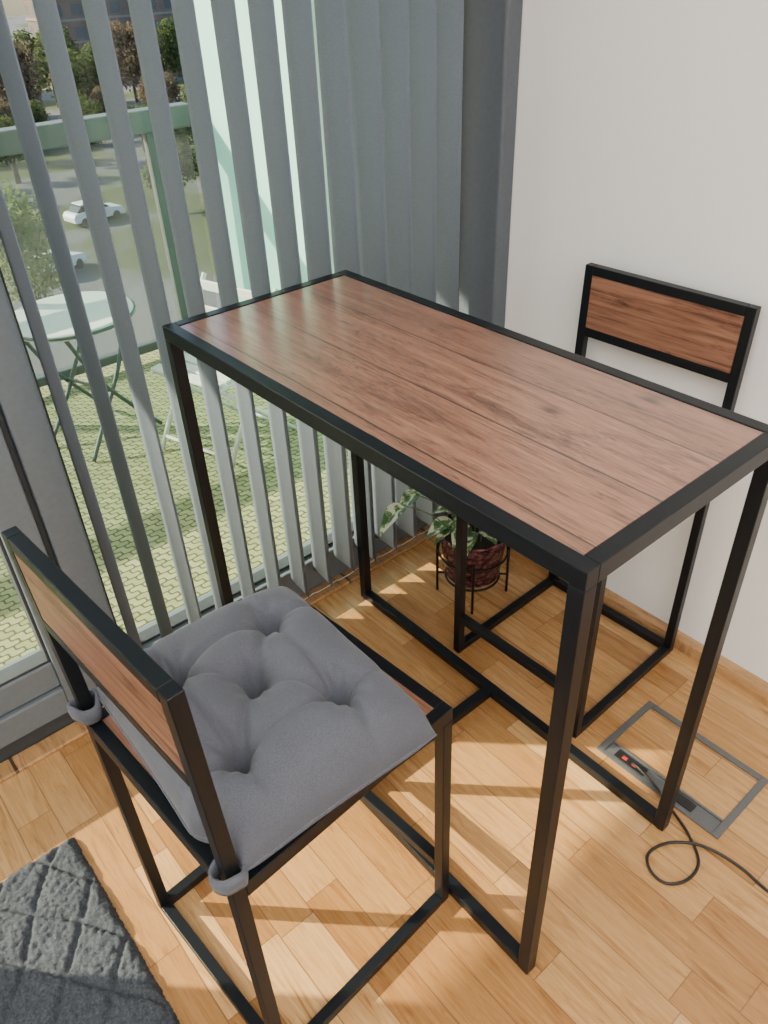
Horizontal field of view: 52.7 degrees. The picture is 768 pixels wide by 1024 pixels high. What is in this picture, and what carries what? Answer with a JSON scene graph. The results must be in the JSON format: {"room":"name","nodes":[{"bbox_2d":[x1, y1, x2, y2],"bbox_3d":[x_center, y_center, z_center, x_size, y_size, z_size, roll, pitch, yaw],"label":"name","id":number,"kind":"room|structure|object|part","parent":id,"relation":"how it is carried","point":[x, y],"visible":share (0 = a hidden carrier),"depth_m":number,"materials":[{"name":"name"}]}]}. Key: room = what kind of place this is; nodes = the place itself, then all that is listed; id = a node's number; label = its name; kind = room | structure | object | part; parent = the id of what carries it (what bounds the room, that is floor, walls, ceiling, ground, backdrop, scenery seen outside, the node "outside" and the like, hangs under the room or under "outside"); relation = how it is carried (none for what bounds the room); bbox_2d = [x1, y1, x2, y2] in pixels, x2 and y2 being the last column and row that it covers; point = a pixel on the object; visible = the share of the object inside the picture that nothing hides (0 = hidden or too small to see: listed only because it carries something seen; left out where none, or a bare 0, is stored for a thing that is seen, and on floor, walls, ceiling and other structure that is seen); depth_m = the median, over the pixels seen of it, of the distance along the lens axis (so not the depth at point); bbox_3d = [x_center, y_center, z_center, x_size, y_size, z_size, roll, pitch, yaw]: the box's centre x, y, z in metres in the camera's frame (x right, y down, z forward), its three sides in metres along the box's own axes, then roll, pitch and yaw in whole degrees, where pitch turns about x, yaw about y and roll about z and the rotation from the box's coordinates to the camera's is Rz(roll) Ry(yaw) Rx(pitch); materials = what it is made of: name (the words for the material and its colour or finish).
{"room":"dining room","nodes":[
{"label":"dining room","id":0,"kind":"room"},
{"bbox_2d":[0,350,352,666],"bbox_3d":[-1.635,0.343,2.414,4.250,0.250,2.020,-28,43,-31],"label":"floor","id":1,"kind":"structure","parent":0,"point":[17,638],"depth_m":2.69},
{"bbox_2d":[15,291,162,461],"bbox_3d":[-1.113,-0.509,2.916,0.455,0.506,0.455,17,40,25],"label":"bistro table","id":2,"kind":"object","parent":1,"relation":"on","point":[53,310],"visible":0.44,"depth_m":2.79,"materials":[{"name":"metal"}]},
{"bbox_3d":[-1.222,-0.542,2.983,0.022,0.490,0.334,15,39,23],"label":"leg","id":3,"kind":"part","parent":2,"relation":"part of","materials":[{"name":"green metal"}]},
{"bbox_3d":[-1.214,-0.526,2.961,0.023,0.490,0.334,18,40,26],"label":"leg","id":4,"kind":"part","parent":2,"relation":"part of","materials":[{"name":"green metal"}]},
{"bbox_3d":[-1.020,-0.468,2.867,0.023,0.490,0.334,15,39,23],"label":"leg","id":5,"kind":"part","parent":2,"relation":"part of","materials":[{"name":"green metal"}]},
{"bbox_3d":[-0.993,-0.473,2.872,0.022,0.490,0.334,18,40,26],"label":"leg","id":6,"kind":"part","parent":2,"relation":"part of","materials":[{"name":"green metal"}]},
{"bbox_2d":[0,102,190,386],"bbox_3d":[-2.334,-0.507,2.544,4.000,1.032,0.090,-28,43,-31],"label":"balcony railing","id":7,"kind":"object","parent":1,"relation":"on","point":[52,135],"visible":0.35,"depth_m":3.23,"materials":[{"name":"green paint"}]},
{"bbox_3d":[-2.352,-0.891,2.269,4.000,0.085,0.090,-28,43,-31],"label":"rail","id":8,"kind":"part","parent":7,"relation":"part of","materials":[{"name":"grey paint"}]},
{"bbox_3d":[-2.314,-0.134,2.807,4.000,0.040,0.040,-28,43,-31],"label":"rail","id":9,"kind":"part","parent":7,"relation":"part of","materials":[{"name":"green metal"}]},
{"bbox_3d":[-0.960,-1.191,3.485,0.044,0.947,0.044,-28,43,-31],"label":"post","id":10,"kind":"part","parent":7,"relation":"part of","materials":[{"name":"grey paint"}]},
{"bbox_2d":[150,272,295,466],"bbox_3d":[-0.600,-0.512,2.824,0.368,0.583,0.404,20,42,29],"label":"folding chair","id":11,"kind":"object","parent":1,"relation":"on","point":[191,362],"visible":0.19,"depth_m":2.78,"materials":[{"name":"white paint"}]},
{"bbox_3d":[-0.752,-0.559,2.898,0.018,0.582,0.375,20,42,29],"label":"leg","id":12,"kind":"part","parent":11,"relation":"part of","materials":[{"name":"white paint"}]},
{"bbox_3d":[-0.610,-0.533,2.794,0.330,0.027,0.320,20,42,29],"label":"seat","id":13,"kind":"part","parent":11,"relation":"part of","materials":[{"name":"white paint"}]},
{"bbox_3d":[-0.711,-0.465,2.987,0.018,0.325,0.362,20,42,29],"label":"leg","id":14,"kind":"part","parent":11,"relation":"part of","materials":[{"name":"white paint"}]},
{"bbox_3d":[-0.541,-0.745,2.777,0.340,0.111,0.057,20,42,29],"label":"backrest","id":15,"kind":"part","parent":11,"relation":"part of","materials":[{"name":"white paint"}]},
{"bbox_3d":[-0.465,-0.452,2.730,0.018,0.582,0.375,20,42,29],"label":"leg","id":16,"kind":"part","parent":11,"relation":"part of","materials":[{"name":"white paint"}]},
{"bbox_3d":[-0.456,-0.370,2.838,0.018,0.325,0.362,20,42,29],"label":"leg","id":17,"kind":"part","parent":11,"relation":"part of","materials":[{"name":"white paint"}]},
{"bbox_2d":[194,0,333,301],"bbox_3d":[-0.229,-1.536,2.595,0.050,2.490,1.764,-28,43,-31],"label":"exterior wall","id":18,"kind":"structure","parent":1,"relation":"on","point":[203,10],"depth_m":3.07,"materials":[{"name":"white paint"}]},
{"bbox_3d":[-0.229,-1.536,2.595,0.050,2.490,0.044,-28,43,-31],"label":"post","id":19,"kind":"part","parent":18,"relation":"part of","materials":[{"name":"white paint"}]},
{"bbox_2d":[0,534,767,1023],"bbox_3d":[0.082,1.470,0.345,3.448,0.040,3.620,-28,43,-31],"label":"floor","id":20,"kind":"structure","parent":0,"point":[618,944],"depth_m":1.45,"materials":[{"name":"brown wood"}]},
{"bbox_2d":[0,408,102,762],"bbox_3d":[-1.090,-0.339,0.848,1.028,2.400,0.092,-28,43,-31],"label":"door","id":21,"kind":"structure","parent":20,"relation":"on","point":[35,693],"depth_m":1.60,"materials":[{"name":"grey metal"}]},
{"bbox_2d":[0,837,179,1023],"bbox_3d":[-0.480,1.287,0.582,1.285,0.022,1.905,-28,43,-31],"label":"rug","id":22,"kind":"object","parent":20,"relation":"on","point":[67,955],"visible":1,"depth_m":1.32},
{"bbox_2d":[1,526,452,1023],"bbox_3d":[-0.164,0.359,1.145,0.386,0.853,0.364,-31,44,-34],"label":"dining chair","id":23,"kind":"object","parent":20,"relation":"on","point":[78,631],"visible":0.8,"depth_m":0.96,"materials":[{"name":"black metal"}]},
{"bbox_3d":[-0.414,0.366,1.148,0.026,0.850,0.018,-31,44,-34],"label":"leg","id":24,"kind":"part","parent":23,"relation":"part of","materials":[{"name":"black metal"}]},
{"bbox_3d":[-0.308,0.150,0.839,0.022,0.148,0.326,-31,44,-34],"label":"frame","id":25,"kind":"part","parent":23,"relation":"part of","materials":[{"name":"black metal"}]},
{"bbox_3d":[-0.308,0.150,0.839,0.020,0.110,0.326,-31,44,-34],"label":"backrest","id":26,"kind":"part","parent":23,"relation":"part of","materials":[{"name":"brown wood"}]},
{"bbox_3d":[-0.267,0.625,1.492,0.341,0.018,0.018,-31,44,-34],"label":"floor rail","id":27,"kind":"part","parent":23,"relation":"part of","materials":[{"name":"black metal"}]},
{"bbox_3d":[-0.275,0.771,1.289,0.018,0.018,0.326,-31,44,-34],"label":"floor rail","id":28,"kind":"part","parent":23,"relation":"part of","materials":[{"name":"black metal"}]},
{"bbox_3d":[-0.172,0.503,0.942,0.026,0.850,0.018,-31,44,-34],"label":"leg","id":29,"kind":"part","parent":23,"relation":"part of","materials":[{"name":"black metal"}]},
{"bbox_2d":[67,586,436,896],"bbox_3d":[-0.186,0.260,1.032,0.364,0.115,0.383,-27,42,-30],"label":"seat cushion","id":30,"kind":"object","parent":23,"relation":"on","point":[293,720],"visible":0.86,"depth_m":0.97,"materials":[{"name":"grey fabric"}]},
{"bbox_3d":[-0.165,0.292,1.101,0.340,0.015,0.326,-31,44,-34],"label":"seat","id":31,"kind":"part","parent":23,"relation":"part of","materials":[{"name":"grey fabric"}]},
{"bbox_3d":[-0.164,0.296,1.104,0.378,0.026,0.364,-31,44,-34],"label":"seat frame","id":32,"kind":"part","parent":23,"relation":"part of","materials":[{"name":"black metal"}]},
{"bbox_3d":[-0.026,0.762,1.286,0.341,0.018,0.018,-31,44,-34],"label":"floor rail","id":33,"kind":"part","parent":23,"relation":"part of","materials":[{"name":"black metal"}]},
{"bbox_3d":[-0.021,0.533,1.429,0.018,0.018,0.326,-31,44,-34],"label":"rail","id":34,"kind":"part","parent":23,"relation":"part of","materials":[{"name":"black metal"}]},
{"bbox_3d":[0.094,0.495,1.250,0.018,0.486,0.018,-31,44,-34],"label":"leg","id":35,"kind":"part","parent":23,"relation":"part of","materials":[{"name":"black metal"}]},
{"bbox_2d":[379,487,509,613],"bbox_3d":[0.155,0.069,1.940,0.390,0.375,0.228,-10,36,-11],"label":"potted plant","id":36,"kind":"object","parent":20,"relation":"on","point":[485,553],"visible":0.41,"depth_m":1.91,"materials":[{"name":"green plant"}]},
{"bbox_3d":[0.228,0.098,1.985,0.177,0.142,0.177,-28,43,-31],"label":"pot","id":37,"kind":"part","parent":36,"relation":"part of","materials":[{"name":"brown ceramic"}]},
{"bbox_2d":[162,270,767,974],"bbox_3d":[0.079,0.140,1.421,0.409,0.870,0.914,-28,43,-31],"label":"dining table","id":38,"kind":"object","parent":20,"relation":"on","point":[576,464],"visible":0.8,"depth_m":1.08,"materials":[{"name":"brown wood"}]},
{"bbox_3d":[-0.357,0.037,1.611,0.022,0.840,0.022,-28,43,-31],"label":"leg","id":39,"kind":"part","parent":38,"relation":"part of","materials":[{"name":"black metal"}]},
{"bbox_3d":[-0.062,-0.118,1.809,0.022,0.840,0.022,-28,43,-31],"label":"leg","id":40,"kind":"part","parent":38,"relation":"part of","materials":[{"name":"black metal"}]},
{"bbox_3d":[-0.052,0.558,1.567,0.022,0.022,0.870,-28,43,-31],"label":"floor rail","id":41,"kind":"part","parent":38,"relation":"part of","materials":[{"name":"black metal"}]},
{"bbox_3d":[0.095,0.481,1.666,0.365,0.022,0.022,-28,43,-31],"label":"cross rail","id":42,"kind":"part","parent":38,"relation":"part of","materials":[{"name":"black metal"}]},
{"bbox_3d":[0.064,-0.203,1.175,0.409,0.026,0.914,-28,43,-31],"label":"frame","id":43,"kind":"part","parent":38,"relation":"part of","materials":[{"name":"black metal"}]},
{"bbox_3d":[0.242,0.403,1.764,0.022,0.022,0.870,-28,43,-31],"label":"floor rail","id":44,"kind":"part","parent":38,"relation":"part of","materials":[{"name":"black metal"}]},
{"bbox_3d":[0.221,0.415,1.046,0.022,0.840,0.022,-28,43,-31],"label":"leg","id":45,"kind":"part","parent":38,"relation":"part of","materials":[{"name":"black metal"}]},
{"bbox_3d":[0.516,0.260,1.244,0.022,0.840,0.022,-28,43,-31],"label":"leg","id":46,"kind":"part","parent":38,"relation":"part of","materials":[{"name":"black metal"}]},
{"bbox_2d":[454,262,761,737],"bbox_3d":[0.418,-0.013,1.627,0.386,0.853,0.364,-29,43,-32],"label":"dining chair","id":47,"kind":"object","parent":20,"relation":"on","point":[710,335],"visible":0.6,"depth_m":1.56,"materials":[{"name":"black metal"}]},
{"bbox_3d":[0.173,0.138,1.743,0.018,0.486,0.018,-29,43,-32],"label":"leg","id":48,"kind":"part","parent":47,"relation":"part of","materials":[{"name":"black metal"}]},
{"bbox_3d":[0.292,0.316,1.712,0.018,0.018,0.326,-29,43,-32],"label":"rail","id":49,"kind":"part","parent":47,"relation":"part of","materials":[{"name":"black metal"}]},
{"bbox_3d":[0.316,0.254,1.973,0.341,0.018,0.018,-29,43,-32],"label":"floor rail","id":50,"kind":"part","parent":47,"relation":"part of","materials":[{"name":"black metal"}]},
{"bbox_3d":[0.438,-0.159,1.827,0.026,0.850,0.018,-29,43,-32],"label":"leg","id":51,"kind":"part","parent":47,"relation":"part of","materials":[{"name":"black metal"}]},
{"bbox_3d":[0.402,0.281,1.528,0.018,0.486,0.018,-29,43,-32],"label":"leg","id":52,"kind":"part","parent":47,"relation":"part of","materials":[{"name":"black metal"}]},
{"bbox_3d":[0.565,0.252,1.960,0.018,0.018,0.326,-29,43,-32],"label":"floor rail","id":53,"kind":"part","parent":47,"relation":"part of","materials":[{"name":"black metal"}]},
{"bbox_3d":[0.545,0.397,1.758,0.341,0.018,0.018,-29,43,-32],"label":"floor rail","id":54,"kind":"part","parent":47,"relation":"part of","materials":[{"name":"black metal"}]},
{"bbox_3d":[0.541,-0.374,1.517,0.020,0.110,0.326,-29,43,-32],"label":"backrest","id":55,"kind":"part","parent":47,"relation":"part of","materials":[{"name":"brown wood"}]},
{"bbox_3d":[0.541,-0.374,1.517,0.022,0.148,0.326,-29,43,-32],"label":"frame","id":56,"kind":"part","parent":47,"relation":"part of","materials":[{"name":"black metal"}]},
{"bbox_3d":[0.667,-0.016,1.613,0.026,0.850,0.018,-29,43,-32],"label":"leg","id":57,"kind":"part","parent":47,"relation":"part of","materials":[{"name":"black metal"}]},
{"bbox_2d":[597,701,767,838],"bbox_3d":[0.613,0.520,1.598,0.191,0.006,0.279,-28,43,-31],"label":"floor outlet","id":58,"kind":"object","parent":20,"relation":"on","point":[709,821],"visible":0.96,"depth_m":1.58,"materials":[{"name":"metal"}]},
{"bbox_2d":[632,762,767,892],"bbox_3d":[0.625,0.668,1.382,0.178,0.014,0.550,-28,43,-31],"label":"power cable","id":59,"kind":"object","parent":20,"relation":"on","point":[691,842],"visible":0.95,"depth_m":1.44,"materials":[{"name":"black plastic"}]},
{"bbox_2d":[505,0,767,681],"bbox_3d":[1.380,-0.242,0.590,0.150,2.440,3.700,-28,43,-31],"label":"wall","id":60,"kind":"structure","parent":0,"point":[641,135],"depth_m":1.48,"materials":[{"name":"white paint"}]},
{"bbox_2d":[1,721,74,762],"bbox_3d":[-1.012,0.649,1.725,4.250,0.210,0.080,-28,43,-31],"label":"trim","id":61,"kind":"structure","parent":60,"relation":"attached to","point":[74,721],"depth_m":1.80,"materials":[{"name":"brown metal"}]},
{"bbox_2d":[0,268,445,648],"bbox_3d":[-0.276,-0.771,1.401,1.120,2.400,0.080,-28,43,-31],"label":"window frame","id":62,"kind":"structure","parent":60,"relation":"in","point":[22,404],"depth_m":1.48,"materials":[{"name":"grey metal"}]},
{"bbox_2d":[0,0,463,648],"bbox_3d":[-0.246,-0.723,1.319,1.100,2.266,0.089,-28,43,-31],"label":"vertical blind","id":63,"kind":"object","parent":62,"relation":"attached to","point":[391,71],"visible":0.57,"depth_m":1.47,"materials":[{"name":"grey fabric"}]},
{"bbox_3d":[-0.161,0.198,1.960,0.902,0.007,0.003,-28,43,-31],"label":"bead chain","id":64,"kind":"part","parent":63,"relation":"part of","materials":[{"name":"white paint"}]},
{"bbox_2d":[0,515,445,783],"bbox_3d":[-1.095,0.702,1.450,3.400,0.010,0.046,-28,43,-31],"label":"trim","id":65,"kind":"structure","parent":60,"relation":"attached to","point":[51,744],"depth_m":1.73,"materials":[{"name":"brown wood"}]},
{"bbox_2d":[446,0,522,514],"bbox_3d":[0.208,-0.936,1.600,0.046,2.400,0.155,-28,43,-31],"label":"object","id":66,"kind":"structure","parent":60,"relation":"attached to","point":[492,28],"depth_m":1.67,"materials":[{"name":"stone"}]},
{"bbox_2d":[510,548,767,703],"bbox_3d":[1.435,0.784,1.147,0.020,0.040,3.464,-28,43,-31],"label":"baseboard","id":67,"kind":"structure","parent":60,"relation":"attached to","point":[754,685],"depth_m":1.84,"materials":[{"name":"brown wood"}]},
{"label":"outside","id":68,"kind":"structure","parent":0,"visible":0},
{"bbox_2d":[0,16,220,375],"bbox_3d":[-117.364,-87.421,156.390,550.000,0.500,416.500,-28,43,-31],"label":"ground","id":69,"kind":"structure","parent":68,"point":[59,163],"depth_m":56.42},
{"bbox_2d":[0,98,12,165],"bbox_3d":[-37.446,-36.859,75.088,5.021,6.045,5.611,-26,42,-29],"label":"tree","id":70,"kind":"object","parent":69,"relation":"on","point":[4,108],"visible":0.27,"depth_m":74.19,"materials":[{"name":"green plant"}]},
{"bbox_2d":[0,114,24,183],"bbox_3d":[-33.015,-32.053,68.400,4.472,5.712,4.851,0,36,4],"label":"tree","id":71,"kind":"object","parent":69,"relation":"on","point":[7,121],"visible":0.2,"depth_m":67.78,"materials":[{"name":"green plant"}]},
{"bbox_2d":[0,35,43,105],"bbox_3d":[-42.545,-47.914,87.388,8.369,10.074,9.352,-28,43,-31],"label":"tree","id":72,"kind":"object","parent":69,"relation":"on","point":[30,83],"visible":0.37,"depth_m":86.19,"materials":[{"name":"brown plant"}]},
{"bbox_2d":[0,178,61,303],"bbox_3d":[-12.749,-6.704,28.020,3.731,9.999,4.310,-28,43,-31],"label":"tree","id":73,"kind":"object","parent":69,"relation":"on","point":[31,235],"visible":0.55,"depth_m":26.00,"materials":[{"name":"green plant"}]},
{"bbox_2d":[12,99,50,122],"bbox_3d":[-37.587,-40.799,81.720,4.350,4.738,4.507,23,43,31],"label":"tree","id":74,"kind":"object","parent":69,"relation":"on","point":[38,111],"visible":0.26,"depth_m":80.89,"materials":[{"name":"green plant"}]},
{"bbox_2d":[12,23,82,106],"bbox_3d":[-45.838,-60.884,105.484,9.491,10.337,9.834,-6,36,-5],"label":"tree","id":75,"kind":"object","parent":69,"relation":"on","point":[43,65],"visible":0.19,"depth_m":103.28,"materials":[{"name":"green plant"}]},
{"bbox_2d":[27,250,86,279],"bbox_3d":[-20.556,-15.508,48.073,1.760,1.530,4.243,11,38,18],"label":"car","id":76,"kind":"object","parent":69,"relation":"on","point":[78,258],"visible":0.17,"depth_m":48.84,"materials":[{"name":"white paint"}]},
{"bbox_2d":[49,41,99,105],"bbox_3d":[-37.020,-52.695,94.965,8.195,8.614,7.909,-28,43,-31],"label":"tree","id":77,"kind":"object","parent":69,"relation":"on","point":[85,84],"visible":0.41,"depth_m":92.73,"materials":[{"name":"green plant"}]},
{"bbox_2d":[58,111,105,150],"bbox_3d":[-28.649,-35.732,73.701,4.065,5.193,4.410,-29,43,-32],"label":"tree","id":78,"kind":"object","parent":69,"relation":"on","point":[94,144],"visible":0.04,"depth_m":73.32,"materials":[{"name":"green plant"}]},
{"bbox_2d":[79,95,102,145],"bbox_3d":[-31.768,-41.492,82.315,4.350,4.738,4.507,-21,39,-23],"label":"tree","id":79,"kind":"object","parent":69,"relation":"on","point":[88,106],"visible":0.26,"depth_m":81.44,"materials":[{"name":"green plant"}]},
{"bbox_2d":[63,200,125,226],"bbox_3d":[-21.713,-22.552,57.981,1.760,1.530,4.243,26,44,34],"label":"car","id":80,"kind":"object","parent":69,"relation":"on","point":[76,214],"visible":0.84,"depth_m":56.98,"materials":[{"name":"white paint"}]},
{"bbox_2d":[22,0,182,81],"bbox_3d":[-42.150,-85.446,133.968,34.800,16.800,14.800,-28,43,-31],"label":"building","id":81,"kind":"structure","parent":69,"relation":"on","point":[71,13],"depth_m":124.82,"materials":[{"name":"brick"}]},
{"bbox_2d":[89,85,128,112],"bbox_3d":[-31.114,-45.813,88.047,4.184,5.037,4.676,14,39,21],"label":"tree","id":82,"kind":"object","parent":69,"relation":"on","point":[97,94],"visible":0.3,"depth_m":86.29,"materials":[{"name":"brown plant"}]},
{"bbox_2d":[109,18,161,102],"bbox_3d":[-34.839,-61.990,106.547,8.369,10.074,9.352,14,39,21],"label":"tree","id":83,"kind":"object","parent":69,"relation":"on","point":[128,60],"visible":0.56,"depth_m":103.91,"materials":[{"name":"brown plant"}]},
{"bbox_2d":[127,101,147,151],"bbox_3d":[-24.731,-39.160,78.680,3.969,4.673,3.659,-18,38,-20],"label":"tree","id":84,"kind":"object","parent":69,"relation":"on","point":[145,104],"visible":0.06,"depth_m":77.29,"materials":[{"name":"green plant"}]},
{"bbox_2d":[136,71,182,102],"bbox_3d":[-25.381,-46.968,88.429,5.021,6.045,5.611,6,37,12],"label":"tree","id":85,"kind":"object","parent":69,"relation":"on","point":[172,87],"visible":0.35,"depth_m":87.03,"materials":[{"name":"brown plant"}]},
{"bbox_2d":[138,16,181,76],"bbox_3d":[-34.138,-69.096,116.939,8.700,9.476,9.014,28,46,35],"label":"tree","id":86,"kind":"object","parent":69,"relation":"on","point":[167,39],"visible":0.38,"depth_m":115.02,"materials":[{"name":"green plant"}]},
{"bbox_2d":[141,141,199,188],"bbox_3d":[-15.626,-24.895,57.741,4.410,5.193,4.065,-28,43,-31],"label":"tree","id":87,"kind":"object","parent":69,"relation":"on","point":[187,160],"visible":0.36,"depth_m":56.98,"materials":[{"name":"green plant"}]},
{"bbox_2d":[168,99,193,149],"bbox_3d":[-18.475,-35.089,71.710,4.472,5.712,4.851,15,39,23],"label":"tree","id":88,"kind":"object","parent":69,"relation":"on","point":[180,134],"visible":0.15,"depth_m":70.39,"materials":[{"name":"green plant"}]},
{"bbox_2d":[180,85,186,101],"bbox_3d":[-18.418,-41.577,80.320,5.292,6.231,4.878,18,40,26],"label":"tree","id":89,"kind":"object","parent":69,"relation":"on","point":[184,97],"visible":0.02,"depth_m":78.76,"materials":[{"name":"green plant"}]}
]}

